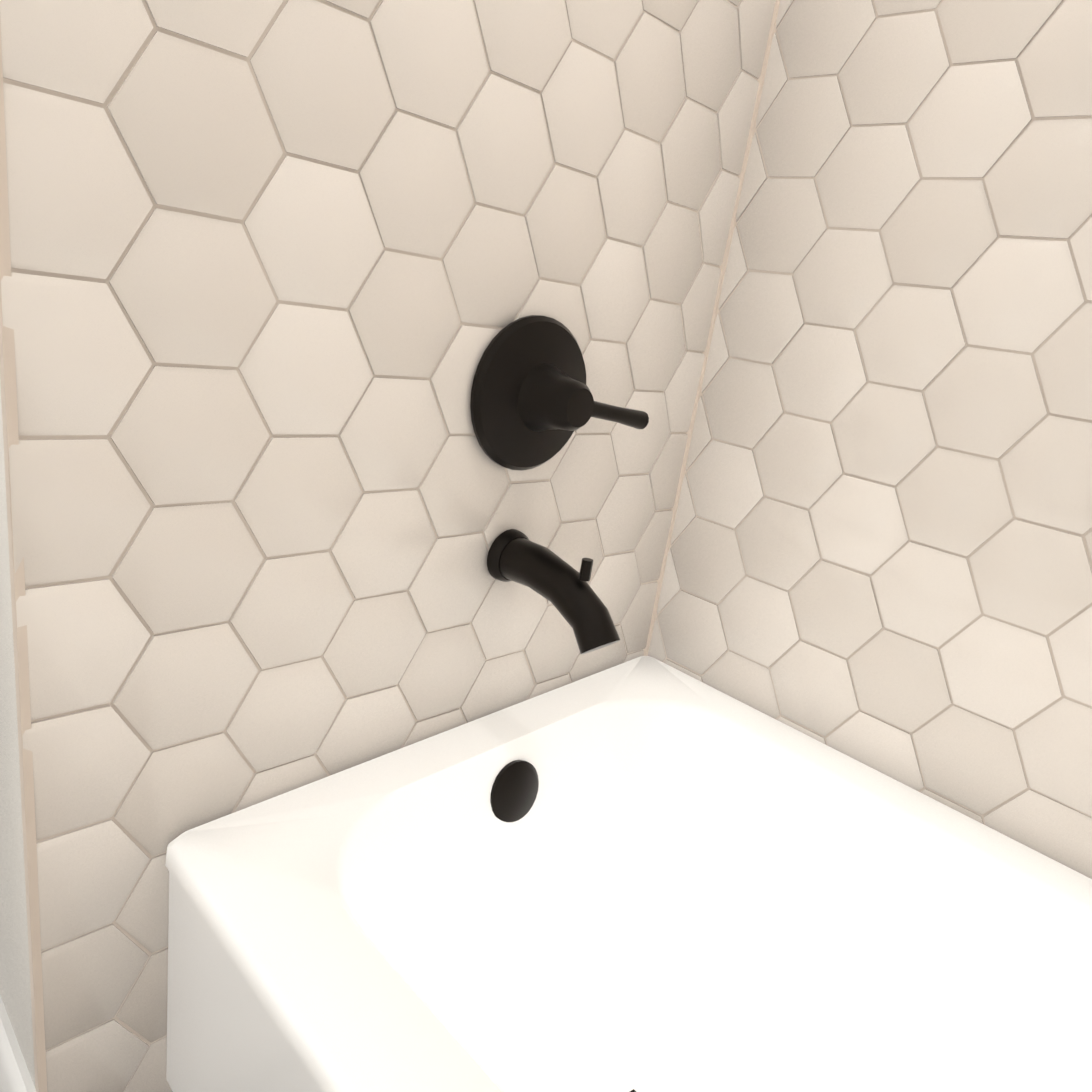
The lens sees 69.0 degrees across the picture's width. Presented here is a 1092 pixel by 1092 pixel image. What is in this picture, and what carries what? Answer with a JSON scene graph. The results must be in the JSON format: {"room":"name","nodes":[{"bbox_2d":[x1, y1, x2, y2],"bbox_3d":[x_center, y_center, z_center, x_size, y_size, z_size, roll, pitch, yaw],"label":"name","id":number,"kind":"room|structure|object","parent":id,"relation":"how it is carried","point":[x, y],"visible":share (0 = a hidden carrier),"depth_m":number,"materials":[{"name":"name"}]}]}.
{"room":"bathroom","nodes":[
{"label":"bathroom","id":0,"kind":"room"},
{"bbox_2d":[0,380,35,1088],"bbox_3d":[-0.062,-0.779,0.791,0.930,2.740,0.325,-8,24,-45],"label":"wall","id":1,"kind":"structure","parent":0,"point":[15,990],"depth_m":0.67,"materials":[{"name":"paint"}]},
{"bbox_2d":[0,995,5,1062],"bbox_3d":[-0.861,0.530,0.603,0.730,0.134,0.014,-8,24,-45],"label":"baseboard","id":2,"kind":"structure","parent":1,"relation":"attached to","point":[2,1044],"depth_m":0.76,"materials":[{"name":"paint"}]},
{"bbox_2d":[0,24,46,1091],"bbox_3d":[-0.274,-0.646,0.366,0.006,2.670,0.011,-8,24,-45],"label":"tile trim","id":3,"kind":"structure","parent":1,"relation":"attached to","point":[9,402],"depth_m":0.59,"materials":[{"name":"beige"}]},
{"bbox_2d":[3,0,756,1088],"bbox_3d":[0.004,-0.688,0.648,0.803,2.670,0.007,-8,24,-45],"label":"grout","id":4,"kind":"object","parent":1,"relation":"attached to","point":[83,278],"depth_m":0.68,"materials":[{"name":"beige tile"}]},
{"bbox_2d":[0,0,775,1091],"bbox_3d":[0.007,-0.687,0.646,0.803,2.670,0.009,-8,24,-45],"label":"wall tiles","id":5,"kind":"structure","parent":1,"relation":"attached to","point":[192,122],"depth_m":0.69,"materials":[{"name":"tile"}]},
{"bbox_2d":[487,529,619,653],"bbox_3d":[0.014,0.051,0.857,0.062,0.098,0.172,-8,24,-45],"label":"spout","id":6,"kind":"object","parent":5,"relation":"attached to","point":[564,588],"visible":1,"depth_m":0.83,"materials":[{"name":"black metal"}]},
{"bbox_2d":[470,315,648,470],"bbox_3d":[0.022,-0.153,0.844,0.202,0.166,0.076,-8,24,-45],"label":"valve","id":7,"kind":"object","parent":5,"relation":"attached to","point":[533,404],"visible":1,"depth_m":0.82,"materials":[{"name":"black metal"}]},
{"bbox_3d":[1.776,2.288,-3.432,6.740,0.100,10.240,-8,24,-45],"label":"floor","id":8,"kind":"structure","parent":0,"visible":0},
{"bbox_2d":[165,656,1091,1091],"bbox_3d":[0.407,0.616,0.507,0.693,0.400,1.518,-8,24,-45],"label":"bathtub","id":9,"kind":"object","parent":8,"relation":"on","point":[645,874],"visible":1,"depth_m":0.88,"materials":[{"name":"ceramic"}]},
{"bbox_3d":[0.870,-0.537,0.473,0.120,2.740,1.535,-8,24,-45],"label":"wall","id":10,"kind":"structure","parent":0,"visible":0},
{"bbox_2d":[648,0,1091,878],"bbox_3d":[0.820,-0.496,0.433,0.009,2.670,1.528,-8,24,-45],"label":"wall tiles","id":11,"kind":"structure","parent":10,"relation":"attached to","point":[974,120],"depth_m":0.89,"materials":[{"name":"tile"}]},
{"bbox_2d":[643,0,779,655],"bbox_3d":[0.288,-0.728,0.924,0.008,2.670,0.008,-8,24,-45],"label":"joint","id":12,"kind":"object","parent":11,"relation":"attached to","point":[760,80],"depth_m":1.04,"materials":[{"name":"beige"}]},
{"bbox_2d":[657,0,1091,824],"bbox_3d":[0.821,-0.497,0.438,0.007,2.670,1.535,-8,24,-45],"label":"grout","id":13,"kind":"object","parent":10,"relation":"attached to","point":[925,404],"depth_m":0.89,"materials":[{"name":"beige tile"}]}
]}

